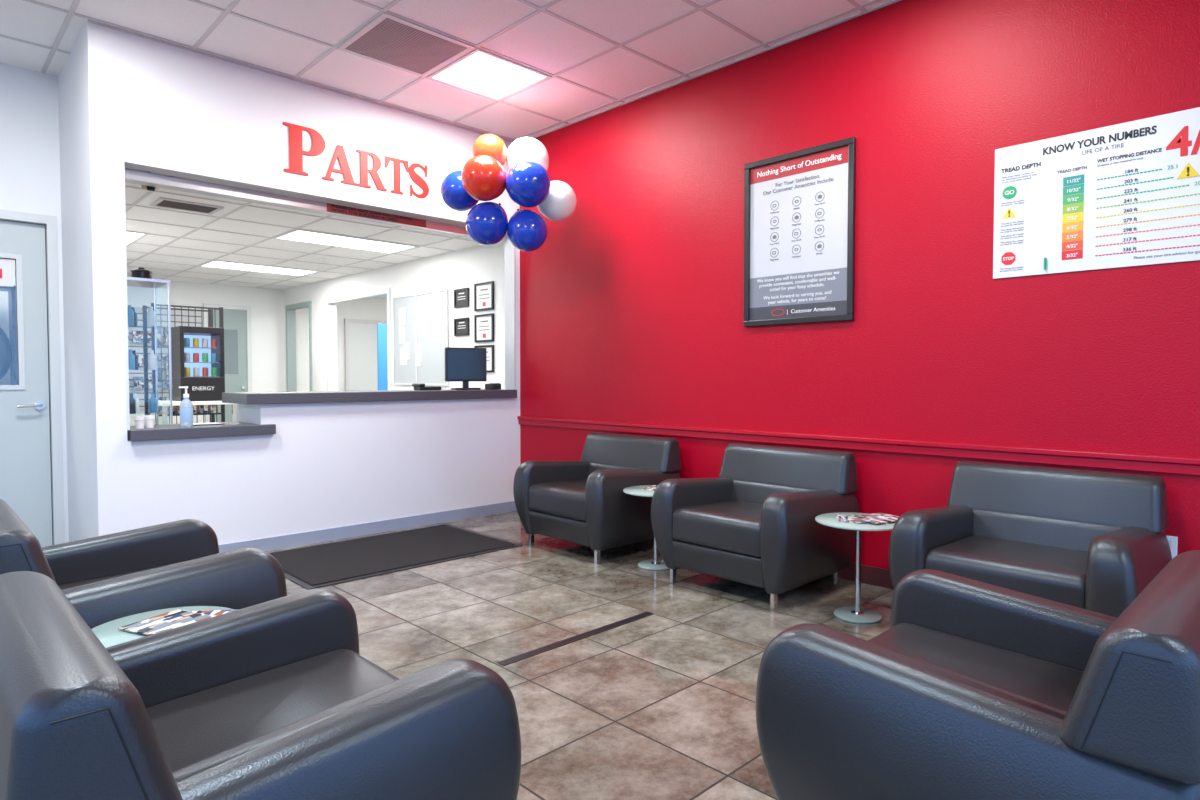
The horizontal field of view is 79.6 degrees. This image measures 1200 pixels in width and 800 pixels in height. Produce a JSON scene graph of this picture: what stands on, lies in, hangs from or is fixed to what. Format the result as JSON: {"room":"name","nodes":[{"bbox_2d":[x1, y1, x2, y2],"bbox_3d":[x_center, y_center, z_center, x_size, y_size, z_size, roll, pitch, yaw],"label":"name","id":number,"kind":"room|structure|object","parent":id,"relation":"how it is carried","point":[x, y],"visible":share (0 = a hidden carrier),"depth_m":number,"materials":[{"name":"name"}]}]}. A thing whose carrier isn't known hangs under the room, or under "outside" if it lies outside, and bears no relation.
{"room":"car dealership waiting room","nodes":[
{"label":"car dealership waiting room","id":0,"kind":"room"},
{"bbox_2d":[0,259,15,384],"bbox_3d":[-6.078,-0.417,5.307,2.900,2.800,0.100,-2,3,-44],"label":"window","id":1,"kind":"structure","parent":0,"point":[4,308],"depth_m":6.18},
{"bbox_2d":[3,220,52,543],"bbox_3d":[-4.028,-0.080,4.529,0.900,2.155,0.030,-2,3,-44],"label":"frame gap","id":2,"kind":"object","parent":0,"point":[3,220],"depth_m":4.83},
{"bbox_2d":[0,63,68,542],"bbox_3d":[-4.684,-0.549,3.869,2.900,3.155,0.100,-2,3,-44],"label":"wall","id":3,"kind":"structure","parent":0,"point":[29,105],"depth_m":4.71,"materials":[{"name":"paint"}]},
{"bbox_2d":[58,29,94,541],"bbox_3d":[-5.125,-0.632,6.487,0.120,3.155,6.330,-2,3,-44],"label":"wall partition","id":4,"kind":"structure","parent":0,"point":[71,78],"depth_m":4.48,"materials":[{"name":"paint"}]},
{"bbox_2d":[86,154,128,536],"bbox_3d":[-2.865,-0.187,4.198,0.150,2.410,0.120,-2,3,-44],"label":"wall parts","id":5,"kind":"structure","parent":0,"point":[104,174],"depth_m":4.15,"materials":[{"name":"paint"}]},
{"bbox_2d":[127,434,270,544],"bbox_3d":[-2.525,0.620,4.555,0.800,0.775,0.120,-2,3,-44],"label":"wall parts","id":6,"kind":"structure","parent":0,"point":[223,483],"depth_m":4.52,"materials":[{"name":"paint"}]},
{"bbox_2d":[127,281,386,425],"bbox_3d":[-5.122,-0.546,10.993,6.400,2.700,0.120,-2,3,-44],"label":"wall","id":7,"kind":"structure","parent":0,"point":[267,305],"depth_m":10.95,"materials":[{"name":"white paint"}]},
{"bbox_2d":[127,307,201,409],"bbox_3d":[-6.224,-0.557,9.772,1.520,1.400,0.090,-2,3,-44],"label":"wall panel","id":8,"kind":"object","parent":7,"relation":"attached to","point":[135,334],"visible":0.29,"depth_m":9.81,"materials":[{"name":"grey"}]},
{"bbox_2d":[203,303,251,422],"bbox_3d":[-5.450,-0.287,10.563,0.640,2.210,0.050,-2,3,-44],"label":"frame","id":9,"kind":"object","parent":7,"relation":"attached to","point":[238,307],"visible":0.5,"depth_m":10.71,"materials":[{"name":"white paint"}]},
{"bbox_2d":[212,309,247,421],"bbox_3d":[-5.459,-0.257,10.566,0.530,2.150,0.035,-2,3,-44],"label":"leaf","id":10,"kind":"object","parent":7,"relation":"attached to","point":[233,319],"visible":0.31,"depth_m":10.62,"materials":[{"name":"grey"}]},
{"bbox_2d":[224,329,237,373],"bbox_3d":[-5.437,-0.707,10.544,0.250,0.650,0.007,-2,3,-44],"label":"glass","id":11,"kind":"object","parent":10,"relation":"attached to","point":[230,336],"visible":0.64,"depth_m":10.56,"materials":[{"name":"grey"}]},
{"bbox_2d":[349,322,377,390],"bbox_3d":[-3.812,-0.257,12.165,0.900,2.050,0.040,-2,3,-44],"label":"leaf","id":12,"kind":"object","parent":7,"relation":"attached to","point":[363,367],"visible":0.43,"depth_m":11.99,"materials":[{"name":"white paint"}]},
{"bbox_2d":[344,319,386,390],"bbox_3d":[-3.808,-0.287,12.161,1.020,2.110,0.050,-2,3,-44],"label":"frame","id":13,"kind":"object","parent":7,"relation":"attached to","point":[346,321],"visible":0.43,"depth_m":11.80,"materials":[{"name":"silver metal"}]},
{"bbox_2d":[83,22,519,221],"bbox_3d":[-1.647,-1.801,5.333,3.550,0.745,0.120,-2,3,-44],"label":"wall parts","id":14,"kind":"structure","parent":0,"point":[147,101],"depth_m":4.63,"materials":[{"name":"paint"}]},
{"bbox_2d":[124,167,503,297],"bbox_3d":[-2.900,-1.676,8.758,6.280,0.100,6.530,-2,3,-44],"label":"ceiling","id":15,"kind":"structure","parent":0,"point":[253,214],"depth_m":7.21,"materials":[{"name":"tile"}]},
{"bbox_2d":[126,230,148,246],"bbox_3d":[-4.853,-1.563,6.952,0.600,0.012,1.200,-2,3,-44],"label":"ceiling light","id":16,"kind":"object","parent":15,"relation":"in","point":[131,236],"depth_m":6.87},
{"bbox_2d":[150,197,223,214],"bbox_3d":[-3.244,-1.522,5.658,0.440,0.012,0.320,-2,3,-44],"label":"ceiling vent","id":17,"kind":"object","parent":15,"relation":"in","point":[162,202],"depth_m":5.64,"materials":[{"name":"metal"}]},
{"bbox_2d":[199,260,319,275],"bbox_3d":[-4.196,-1.624,8.901,1.240,0.012,0.580,-2,3,-44],"label":"ceiling light","id":18,"kind":"object","parent":15,"relation":"in","point":[214,263],"depth_m":8.89,"materials":[{"name":"plastic"}]},
{"bbox_2d":[125,175,474,287],"bbox_3d":[-3.877,-1.590,7.670,3.360,0.008,6.330,-2,3,-44],"label":"grid","id":19,"kind":"object","parent":15,"relation":"attached to","point":[149,192],"visible":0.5,"depth_m":7.08,"materials":[{"name":"silver metal"}]},
{"bbox_2d":[273,229,418,253],"bbox_3d":[-2.509,-1.570,7.167,1.240,0.012,0.580,-2,3,-44],"label":"ceiling light","id":20,"kind":"object","parent":15,"relation":"in","point":[297,235],"depth_m":7.12,"materials":[{"name":"plastic"}]},
{"bbox_2d":[269,398,515,536],"bbox_3d":[-1.503,0.489,5.544,2.050,0.975,0.120,-2,3,-44],"label":"wall parts","id":21,"kind":"structure","parent":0,"point":[332,464],"depth_m":5.36,"materials":[{"name":"paint"}]},
{"bbox_2d":[284,240,504,391],"bbox_3d":[-2.637,-0.380,8.915,0.100,2.500,6.330,-2,3,-44],"label":"wall","id":22,"kind":"structure","parent":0,"point":[467,267],"depth_m":7.99,"materials":[{"name":"paint"}]},
{"bbox_2d":[0,0,891,138],"bbox_3d":[-0.557,-2.114,1.834,6.050,0.100,8.700,-2,3,-44],"label":"ceiling","id":23,"kind":"structure","parent":0,"point":[545,42],"depth_m":4.24,"materials":[{"name":"tile"}]},
{"bbox_2d":[336,12,475,76],"bbox_3d":[-1.176,-2.137,4.364,0.600,0.012,0.600,-2,3,-44],"label":"ceiling vent","id":24,"kind":"object","parent":23,"relation":"in","point":[390,40],"depth_m":4.35,"materials":[{"name":"metal"}]},
{"bbox_2d":[0,0,900,141],"bbox_3d":[-0.553,-2.060,1.832,5.850,0.011,8.490,-2,3,-44],"label":"grid","id":25,"kind":"object","parent":23,"relation":"attached to","point":[71,12],"visible":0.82,"depth_m":4.33,"materials":[{"name":"silver metal"}]},
{"bbox_2d":[426,48,551,101],"bbox_3d":[-0.738,-2.150,4.789,0.590,0.012,0.590,-2,3,-44],"label":"ceiling light","id":26,"kind":"object","parent":23,"relation":"in","point":[480,72],"depth_m":4.77,"materials":[{"name":"plastic"}]},
{"bbox_2d":[440,134,576,251],"bbox_3d":[-0.652,-1.467,5.069,0.975,0.842,0.602,0,2,-2],"label":"cluster","id":27,"kind":"object","parent":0,"point":[483,177],"visible":1,"depth_m":4.97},
{"bbox_2d":[508,248,519,469],"bbox_3d":[-0.553,-0.258,6.445,0.600,2.410,0.120,-2,3,-44],"label":"wall parts","id":28,"kind":"structure","parent":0,"point":[517,250],"depth_m":6.21,"materials":[{"name":"paint"}]},
{"bbox_2d":[266,511,893,799],"bbox_3d":[-1.309,1.042,5.039,9.300,0.100,14.200,-2,3,-44],"label":"floor","id":29,"kind":"structure","parent":0,"point":[660,705],"depth_m":3.08,"materials":[{"name":"tile"}]},
{"bbox_2d":[0,499,286,628],"bbox_3d":[-1.630,0.705,2.442,0.814,0.738,0.874,-2,3,-44],"label":"armchair","id":30,"kind":"object","parent":29,"relation":"on","point":[109,577],"visible":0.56,"depth_m":2.31,"materials":[{"name":"grey leather"}]},
{"bbox_2d":[58,561,183,589],"bbox_3d":[-1.580,0.739,2.492,0.625,0.200,0.576,-2,3,-44],"label":"seat cushion","id":31,"kind":"object","parent":30,"relation":"on","point":[73,579],"depth_m":2.64,"materials":[{"name":"grey leather"}]},
{"bbox_2d":[127,277,172,424],"bbox_3d":[-3.405,0.052,5.341,0.320,1.860,0.420,-2,3,-44],"label":"glass display case","id":32,"kind":"object","parent":29,"relation":"on","point":[131,281],"visible":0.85,"depth_m":5.29,"materials":[{"name":"metal"}]},
{"bbox_2d":[127,305,133,324],"bbox_3d":[-3.392,-0.612,5.193,0.052,0.145,0.051,-2,3,-44],"label":"bottle","id":33,"kind":"object","parent":32,"relation":"on","point":[130,312],"depth_m":5.18,"materials":[{"name":"blue"}]},
{"bbox_2d":[128,349,134,369],"bbox_3d":[-3.392,-0.292,5.203,0.052,0.145,0.051,-2,3,-44],"label":"bottle","id":34,"kind":"object","parent":32,"relation":"on","point":[131,358],"depth_m":5.19,"materials":[{"name":"blue"}]},
{"bbox_2d":[129,394,135,413],"bbox_3d":[-3.392,0.028,5.213,0.052,0.145,0.051,-2,3,-44],"label":"bottle","id":35,"kind":"object","parent":32,"relation":"on","point":[132,402],"depth_m":5.20,"materials":[{"name":"black plastic"}]},
{"bbox_2d":[129,307,136,326],"bbox_3d":[-3.482,-0.618,5.371,0.052,0.145,0.051,-2,3,-44],"label":"bottle","id":36,"kind":"object","parent":32,"relation":"on","point":[133,308],"depth_m":5.36,"materials":[{"name":"blue plastic"}]},
{"bbox_2d":[132,350,137,369],"bbox_3d":[-3.482,-0.298,5.381,0.052,0.145,0.051,-2,3,-44],"label":"bottle","id":37,"kind":"object","parent":32,"relation":"on","point":[133,351],"depth_m":5.37,"materials":[{"name":"blue plastic"}]},
{"bbox_2d":[133,393,138,412],"bbox_3d":[-3.482,0.022,5.391,0.052,0.145,0.051,-2,3,-44],"label":"bottle","id":38,"kind":"object","parent":32,"relation":"on","point":[134,394],"depth_m":5.38,"materials":[{"name":"white plastic"}]},
{"bbox_2d":[130,267,152,278],"bbox_3d":[-3.390,-0.928,5.325,0.140,0.100,0.140,-2,3,-44],"label":"coffee canister","id":39,"kind":"object","parent":32,"relation":"on","point":[140,272],"visible":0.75,"depth_m":5.27,"materials":[{"name":"black plastic"}]},
{"bbox_2d":[147,306,155,326],"bbox_3d":[-3.306,-0.615,5.305,0.052,0.145,0.051,-2,3,-44],"label":"bottle","id":40,"kind":"object","parent":32,"relation":"on","point":[150,314],"depth_m":5.29,"materials":[{"name":"white plastic"}]},
{"bbox_2d":[148,350,155,369],"bbox_3d":[-3.306,-0.296,5.315,0.052,0.145,0.051,-2,3,-44],"label":"bottle","id":41,"kind":"object","parent":32,"relation":"on","point":[151,358],"depth_m":5.30,"materials":[{"name":"white plastic"}]},
{"bbox_2d":[149,393,156,412],"bbox_3d":[-3.306,0.024,5.325,0.052,0.145,0.051,-2,3,-44],"label":"bottle","id":42,"kind":"object","parent":32,"relation":"on","point":[152,401],"depth_m":5.31,"materials":[{"name":"blue"}]},
{"bbox_2d":[91,606,233,647],"bbox_3d":[-1.186,0.855,1.964,0.400,0.467,0.400,-2,3,-44],"label":"side table","id":43,"kind":"object","parent":29,"relation":"on","point":[108,633],"visible":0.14,"depth_m":1.98,"materials":[{"name":"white glass"}]},
{"bbox_2d":[118,609,235,634],"bbox_3d":[-1.120,0.616,2.010,0.282,0.008,0.270,1,2,22],"label":"pile","id":44,"kind":"object","parent":43,"relation":"on","point":[176,618],"visible":0.55,"depth_m":2.00,"materials":[{"name":"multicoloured paper"}]},
{"bbox_2d":[189,610,235,615],"bbox_3d":[-1.118,0.618,2.016,0.230,0.004,0.170,0,2,-6],"label":"magazine","id":45,"kind":"object","parent":44,"relation":"on","point":[209,612],"depth_m":2.08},
{"bbox_2d":[142,303,224,424],"bbox_3d":[-4.999,-0.122,8.669,0.756,2.000,0.436,-2,3,-44],"label":"display rack","id":46,"kind":"object","parent":29,"relation":"on","point":[162,332],"visible":0.39,"depth_m":8.52,"materials":[{"name":"black metal"}]},
{"bbox_2d":[150,401,236,424],"bbox_3d":[-4.470,0.451,8.086,0.900,0.890,0.560,-2,3,-44],"label":"work table","id":47,"kind":"object","parent":29,"relation":"on","point":[164,404],"visible":0.19,"depth_m":7.79,"materials":[{"name":"white laminate"}]},
{"bbox_2d":[171,326,224,401],"bbox_3d":[-4.467,-0.397,7.999,0.440,0.810,0.390,-2,3,-44],"label":"cooler","id":48,"kind":"object","parent":47,"relation":"on","point":[197,353],"visible":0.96,"depth_m":7.91,"materials":[{"name":"black plastic"}]},
{"bbox_2d":[184,335,210,375],"bbox_3d":[-4.575,-0.493,8.107,0.356,0.473,0.010,-2,3,-44],"label":"glass door","id":49,"kind":"structure","parent":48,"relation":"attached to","point":[191,351],"depth_m":8.14,"materials":[{"name":"glass"}]},
{"bbox_2d":[127,421,275,441],"bbox_3d":[-2.612,0.584,4.674,0.817,0.840,0.505,-2,3,-44],"label":"countertop","id":50,"kind":"structure","parent":29,"relation":"on","point":[163,431],"depth_m":4.47,"materials":[{"name":"grey laminate"}]},
{"bbox_2d":[134,416,144,428],"bbox_3d":[-2.796,0.135,4.373,0.060,0.075,0.060,-2,3,-44],"label":"paper cups","id":51,"kind":"object","parent":50,"relation":"on","point":[139,420],"visible":1,"depth_m":4.35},
{"bbox_2d":[144,415,154,427],"bbox_3d":[-2.781,0.133,4.444,0.060,0.075,0.060,-2,3,-44],"label":"paper cups","id":52,"kind":"object","parent":50,"relation":"on","point":[149,419],"visible":0.88,"depth_m":4.43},
{"bbox_2d":[179,386,192,426],"bbox_3d":[-2.604,0.041,4.529,0.077,0.254,0.073,-2,3,-44],"label":"sanitizer bottle","id":53,"kind":"object","parent":50,"relation":"on","point":[186,407],"visible":1,"depth_m":4.51,"materials":[{"name":"blue"}]},
{"bbox_2d":[193,422,224,425],"bbox_3d":[-2.607,0.158,4.725,0.220,0.008,0.160,-2,3,-44],"label":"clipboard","id":54,"kind":"object","parent":50,"relation":"on","point":[212,423],"visible":0.64,"depth_m":4.72,"materials":[{"name":"paper"}]},
{"bbox_2d":[0,571,520,799],"bbox_3d":[-0.738,0.735,1.482,0.814,0.738,0.874,-2,3,-44],"label":"armchair","id":55,"kind":"object","parent":29,"relation":"on","point":[276,699],"visible":1,"depth_m":1.30,"materials":[{"name":"grey leather"}]},
{"bbox_2d":[146,649,398,771],"bbox_3d":[-0.688,0.769,1.532,0.625,0.200,0.576,-2,3,-44],"label":"seat cushion","id":56,"kind":"object","parent":55,"relation":"on","point":[193,721],"depth_m":1.63,"materials":[{"name":"grey leather"}]},
{"bbox_2d":[222,389,516,423],"bbox_3d":[-1.666,0.452,5.591,2.184,1.045,0.505,-2,3,-44],"label":"countertop","id":57,"kind":"structure","parent":29,"relation":"on","point":[253,407],"depth_m":5.04,"materials":[{"name":"grey laminate"}]},
{"bbox_2d":[412,383,440,389],"bbox_3d":[-1.427,-0.109,5.936,0.190,0.055,0.200,-1,2,-33],"label":"desk phone","id":58,"kind":"object","parent":57,"relation":"on","point":[417,386],"visible":0.95,"depth_m":5.87,"materials":[{"name":"black plastic"}]},
{"bbox_2d":[445,347,486,389],"bbox_3d":[-1.158,-0.270,6.206,0.360,0.360,0.160,-1,2,-26],"label":"computer monitor","id":59,"kind":"object","parent":57,"relation":"on","point":[465,365],"visible":1,"depth_m":6.17,"materials":[{"name":"black plastic"}]},
{"bbox_2d":[485,383,500,389],"bbox_3d":[-0.931,-0.119,6.264,0.080,0.055,0.140,-2,3,-44],"label":"card reader","id":60,"kind":"object","parent":57,"relation":"on","point":[492,386],"visible":0.99,"depth_m":6.22,"materials":[{"name":"black plastic"}]},
{"bbox_2d":[377,322,387,389],"bbox_3d":[-3.244,-0.179,10.794,0.240,1.980,0.240,-2,3,-44],"label":"banner","id":61,"kind":"object","parent":29,"relation":"on","point":[381,328],"visible":0.36,"depth_m":10.76,"materials":[{"name":"blue"}]},
{"bbox_2d":[269,524,522,589],"bbox_3d":[-1.394,0.995,4.759,1.470,0.012,0.980,-2,3,-44],"label":"floor mat","id":62,"kind":"object","parent":29,"relation":"on","point":[322,565],"visible":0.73,"depth_m":4.65,"materials":[{"name":"black rubber"}]},
{"bbox_2d":[497,612,652,665],"bbox_3d":[-0.078,1.049,3.199,0.900,0.002,0.045,-2,3,-44],"label":"tape strip","id":63,"kind":"object","parent":29,"relation":"on","point":[645,614],"visible":1,"depth_m":3.15,"materials":[{"name":"black plastic"}]},
{"bbox_2d":[513,432,680,563],"bbox_3d":[-0.015,0.627,4.903,0.814,0.738,0.874,-2,3,-44],"label":"armchair","id":64,"kind":"object","parent":29,"relation":"on","point":[584,501],"visible":0.87,"depth_m":4.71,"materials":[{"name":"grey leather"}]},
{"bbox_2d":[528,479,586,521],"bbox_3d":[-0.065,0.664,4.856,0.625,0.200,0.576,-2,3,-44],"label":"seat cushion","id":65,"kind":"object","parent":64,"relation":"on","point":[550,500],"depth_m":4.68,"materials":[{"name":"grey leather"}]},
{"bbox_2d":[623,485,668,570],"bbox_3d":[0.340,0.779,4.382,0.400,0.467,0.400,-2,3,-44],"label":"side table","id":66,"kind":"object","parent":29,"relation":"on","point":[654,565],"visible":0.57,"depth_m":4.35,"materials":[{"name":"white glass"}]},
{"bbox_2d":[651,443,859,609],"bbox_3d":[0.863,0.655,4.015,0.814,0.738,0.874,-2,3,-44],"label":"armchair","id":67,"kind":"object","parent":29,"relation":"on","point":[753,524],"visible":0.96,"depth_m":3.86,"materials":[{"name":"grey leather"}]},
{"bbox_2d":[672,500,762,557],"bbox_3d":[0.814,0.693,3.967,0.625,0.200,0.576,-2,3,-44],"label":"seat cushion","id":68,"kind":"object","parent":67,"relation":"on","point":[713,528],"depth_m":3.79,"materials":[{"name":"grey leather"}]},
{"bbox_2d":[815,512,894,623],"bbox_3d":[1.240,0.808,3.457,0.400,0.467,0.400,-2,3,-44],"label":"side table","id":69,"kind":"object","parent":29,"relation":"on","point":[856,614],"visible":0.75,"depth_m":3.44,"materials":[{"name":"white glass"}]},
{"bbox_2d":[836,513,898,524],"bbox_3d":[1.271,0.568,3.459,0.320,0.012,0.282,-1,2,-29],"label":"pile","id":70,"kind":"object","parent":69,"relation":"on","point":[876,518],"visible":0.88,"depth_m":3.42,"materials":[{"name":"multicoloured paper"}]},
{"bbox_2d":[840,515,895,522],"bbox_3d":[1.296,0.569,3.449,0.230,0.004,0.170,0,2,-9],"label":"magazine","id":71,"kind":"object","parent":70,"relation":"on","point":[849,518],"depth_m":3.42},
{"bbox_2d":[755,550,1199,799],"bbox_3d":[0.940,0.729,1.682,0.874,0.738,0.814,-2,3,-44],"label":"armchair","id":72,"kind":"object","parent":29,"relation":"on","point":[973,689],"visible":1,"depth_m":1.44,"materials":[{"name":"grey leather"}]},
{"bbox_2d":[869,623,1083,711],"bbox_3d":[0.892,0.763,1.733,0.576,0.200,0.625,-2,3,-44],"label":"seat cushion","id":73,"kind":"object","parent":72,"relation":"on","point":[1050,677],"depth_m":1.85,"materials":[{"name":"grey leather"}]},
{"bbox_2d":[888,461,1171,617],"bbox_3d":[1.815,0.685,3.051,0.814,0.738,0.874,-2,3,-44],"label":"armchair","id":74,"kind":"object","parent":29,"relation":"on","point":[1094,541],"visible":0.77,"depth_m":3.02,"materials":[{"name":"grey leather"}]},
{"bbox_2d":[925,535,1087,608],"bbox_3d":[1.765,0.723,3.003,0.625,0.200,0.576,-2,3,-44],"label":"seat cushion","id":75,"kind":"object","parent":74,"relation":"on","point":[1050,568],"depth_m":2.87,"materials":[{"name":"grey leather"}]},
{"bbox_2d":[520,0,1199,569],"bbox_3d":[1.984,-0.539,3.553,0.120,3.155,7.550,-2,3,-44],"label":"wall","id":76,"kind":"structure","parent":0,"point":[632,302],"depth_m":3.88,"materials":[{"name":"red paint"}]},
{"bbox_2d":[743,137,855,326],"bbox_3d":[1.166,-0.962,4.275,0.028,1.015,0.725,-2,3,-44],"label":"framed poster","id":77,"kind":"object","parent":76,"relation":"attached to","point":[799,206],"visible":1,"depth_m":4.25,"materials":[{"name":"grey paper"}]},
{"bbox_2d":[517,416,1199,475],"bbox_3d":[1.894,0.258,3.560,0.034,0.070,7.450,-2,3,-44],"label":"trim","id":78,"kind":"structure","parent":76,"relation":"attached to","point":[1133,462],"depth_m":3.78,"materials":[{"name":"red paint"}]},
{"bbox_2d":[828,562,893,589],"bbox_3d":[1.902,0.988,3.591,0.012,0.100,7.450,-2,3,-44],"label":"baseboard","id":79,"kind":"structure","parent":76,"relation":"attached to","point":[875,576],"depth_m":4.00,"materials":[{"name":"paint"}]},
{"bbox_2d":[993,107,1199,278],"bbox_3d":[2.354,-0.891,3.061,0.018,0.625,1.250,-2,3,-44],"label":"chart","id":80,"kind":"object","parent":76,"relation":"attached to","point":[1127,194],"visible":1,"depth_m":3.20,"materials":[{"name":"white"}]},
{"bbox_2d":[1166,535,1177,558],"bbox_3d":[2.409,0.634,3.061,0.008,0.116,0.072,-2,3,-44],"label":"wall outlet","id":81,"kind":"object","parent":76,"relation":"attached to","point":[1172,540],"visible":0.28,"depth_m":3.04,"materials":[{"name":"white plastic"}]},
{"bbox_3d":[-1.595,-0.411,9.879,2.740,2.500,6.400,-2,3,-44],"label":"wall","id":82,"kind":"structure","parent":0,"visible":0},
{"bbox_2d":[0,220,52,546],"bbox_3d":[-4.028,-0.080,4.525,0.895,2.155,0.045,-2,3,-44],"label":"leaf","id":83,"kind":"object","parent":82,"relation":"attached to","point":[25,463],"visible":0.71,"depth_m":4.75,"materials":[{"name":"grey paint"}]},
{"bbox_2d":[0,286,17,384],"bbox_3d":[-5.117,0.019,5.768,0.700,1.900,0.240,-2,3,-44],"label":"window","id":84,"kind":"structure","parent":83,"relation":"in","point":[8,346],"depth_m":5.90,"materials":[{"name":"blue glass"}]},
{"bbox_2d":[0,253,24,389],"bbox_3d":[-4.019,-0.502,4.521,0.620,0.880,0.069,-2,3,-44],"label":"window frame","id":85,"kind":"structure","parent":83,"relation":"attached to","point":[17,257],"depth_m":4.70,"materials":[{"name":"white paint"}]},
{"bbox_2d":[35,401,45,409],"bbox_3d":[-3.723,0.035,4.786,0.060,0.060,0.012,-2,3,-44],"label":"rose","id":86,"kind":"object","parent":83,"relation":"attached to","point":[37,402],"visible":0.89,"depth_m":4.78,"materials":[{"name":"metal"}]},
{"bbox_2d":[17,404,42,407],"bbox_3d":[-3.740,0.038,4.721,0.135,0.022,0.082,-2,3,-44],"label":"lever","id":87,"kind":"object","parent":86,"relation":"attached to","point":[29,405],"visible":1,"depth_m":4.69,"materials":[{"name":"metal"}]},
{"bbox_3d":[-4.019,-0.502,4.520,0.560,0.820,0.008,-2,3,-44],"label":"glass","id":88,"kind":"object","parent":83,"relation":"attached to","visible":0},
{"bbox_2d":[0,259,12,286],"bbox_3d":[-3.928,-0.820,4.586,0.295,0.170,0.006,-2,3,-44],"label":"window sticker","id":89,"kind":"object","parent":88,"relation":"attached to","point":[6,266],"visible":1,"depth_m":4.67,"materials":[{"name":"white paper"}]},
{"bbox_2d":[0,209,64,544],"bbox_3d":[-4.023,-0.102,4.519,1.015,2.220,0.130,-2,3,-44],"label":"frame","id":90,"kind":"object","parent":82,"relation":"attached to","point":[50,222],"visible":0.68,"depth_m":4.80,"materials":[{"name":"white paint"}]},
{"bbox_2d":[285,301,312,391],"bbox_3d":[-4.446,-0.314,10.771,0.130,2.250,0.930,-2,3,-44],"label":"trim","id":91,"kind":"structure","parent":82,"relation":"attached to","point":[290,310],"depth_m":11.02,"materials":[{"name":"grey"}]},
{"bbox_2d":[125,168,502,240],"bbox_3d":[-1.913,-1.391,5.332,2.810,0.075,0.208,-2,3,-44],"label":"rolling shutter","id":92,"kind":"object","parent":82,"relation":"attached to","point":[132,176],"visible":0.98,"depth_m":4.96,"materials":[{"name":"silver metal"}]},
{"bbox_2d":[122,159,515,429],"bbox_3d":[-1.792,-0.641,5.231,2.850,1.571,0.136,-2,3,-44],"label":"trim","id":93,"kind":"structure","parent":82,"relation":"attached to","point":[510,252],"depth_m":5.12,"materials":[{"name":"white paint"}]},
{"bbox_2d":[283,122,428,197],"bbox_3d":[-1.715,-1.701,5.179,1.096,0.325,0.010,-2,3,-44],"label":"wall sign","id":94,"kind":"object","parent":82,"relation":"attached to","point":[296,152],"visible":1,"depth_m":5.09,"materials":[{"name":"plastic"}]},
{"bbox_2d":[326,288,391,390],"bbox_3d":[-3.128,-0.691,9.404,0.130,1.370,1.810,-2,3,-44],"label":"trim","id":95,"kind":"structure","parent":82,"relation":"attached to","point":[331,304],"depth_m":9.97,"materials":[{"name":"white paint"}]},
{"bbox_2d":[219,501,516,552],"bbox_3d":[-1.791,0.945,5.188,3.020,0.085,0.010,-2,3,-44],"label":"baseboard parts","id":96,"kind":"structure","parent":82,"relation":"attached to","point":[297,539],"depth_m":5.26,"materials":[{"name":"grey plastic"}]},
{"bbox_2d":[393,288,448,385],"bbox_3d":[-2.063,-0.694,8.229,0.020,1.050,1.200,-2,3,-44],"label":"whiteboard","id":97,"kind":"object","parent":82,"relation":"attached to","point":[420,320],"visible":0.94,"depth_m":8.21,"materials":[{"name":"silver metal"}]},
{"bbox_2d":[454,288,468,307],"bbox_3d":[-1.463,-1.077,7.600,0.020,0.195,0.260,-2,3,-44],"label":"picture frame","id":98,"kind":"object","parent":82,"relation":"attached to","point":[461,296],"visible":1,"depth_m":7.60,"materials":[{"name":"grey"}]},
{"bbox_2d":[456,290,465,305],"bbox_3d":[-1.459,-1.077,7.604,0.008,0.155,0.220,-2,3,-44],"label":"print","id":99,"kind":"object","parent":98,"relation":"attached to","point":[460,294],"depth_m":7.60,"materials":[{"name":"grey"}]},
{"bbox_2d":[454,317,468,335],"bbox_3d":[-1.463,-0.772,7.609,0.020,0.185,0.260,-2,3,-44],"label":"picture frame","id":100,"kind":"object","parent":82,"relation":"attached to","point":[461,325],"visible":1,"depth_m":7.61,"materials":[{"name":"grey"}]},
{"bbox_2d":[456,320,466,333],"bbox_3d":[-1.459,-0.772,7.613,0.008,0.145,0.220,-2,3,-44],"label":"print","id":101,"kind":"object","parent":100,"relation":"attached to","point":[461,325],"depth_m":7.61,"materials":[{"name":"grey"}]},
{"bbox_2d":[474,281,493,310],"bbox_3d":[-1.178,-1.050,7.306,0.020,0.280,0.320,-2,3,-44],"label":"picture frame","id":102,"kind":"object","parent":82,"relation":"attached to","point":[483,292],"visible":1,"depth_m":7.30,"materials":[{"name":"white paper"}]},
{"bbox_2d":[476,284,490,308],"bbox_3d":[-1.173,-1.050,7.311,0.008,0.240,0.280,-2,3,-44],"label":"print","id":103,"kind":"object","parent":102,"relation":"attached to","point":[483,291],"depth_m":7.31,"materials":[{"name":"white paper"}]},
{"bbox_2d":[474,313,493,342],"bbox_3d":[-1.178,-0.730,7.316,0.020,0.280,0.320,-2,3,-44],"label":"picture frame","id":104,"kind":"object","parent":82,"relation":"attached to","point":[483,323],"visible":1,"depth_m":7.32,"materials":[{"name":"white paper"}]},
{"bbox_2d":[476,316,490,339],"bbox_3d":[-1.173,-0.730,7.321,0.008,0.240,0.280,-2,3,-44],"label":"print","id":105,"kind":"object","parent":104,"relation":"attached to","point":[483,323],"depth_m":7.33,"materials":[{"name":"white paper"}]},
{"bbox_2d":[474,345,493,371],"bbox_3d":[-1.178,-0.418,7.326,0.020,0.275,0.320,-2,3,-44],"label":"picture frame","id":106,"kind":"object","parent":82,"relation":"attached to","point":[490,348],"visible":0.48,"depth_m":7.26,"materials":[{"name":"white paper"}]},
{"bbox_2d":[482,347,491,369],"bbox_3d":[-1.173,-0.418,7.330,0.008,0.235,0.280,-2,3,-44],"label":"print","id":107,"kind":"object","parent":106,"relation":"attached to","point":[489,349],"depth_m":7.27,"materials":[{"name":"white paper"}]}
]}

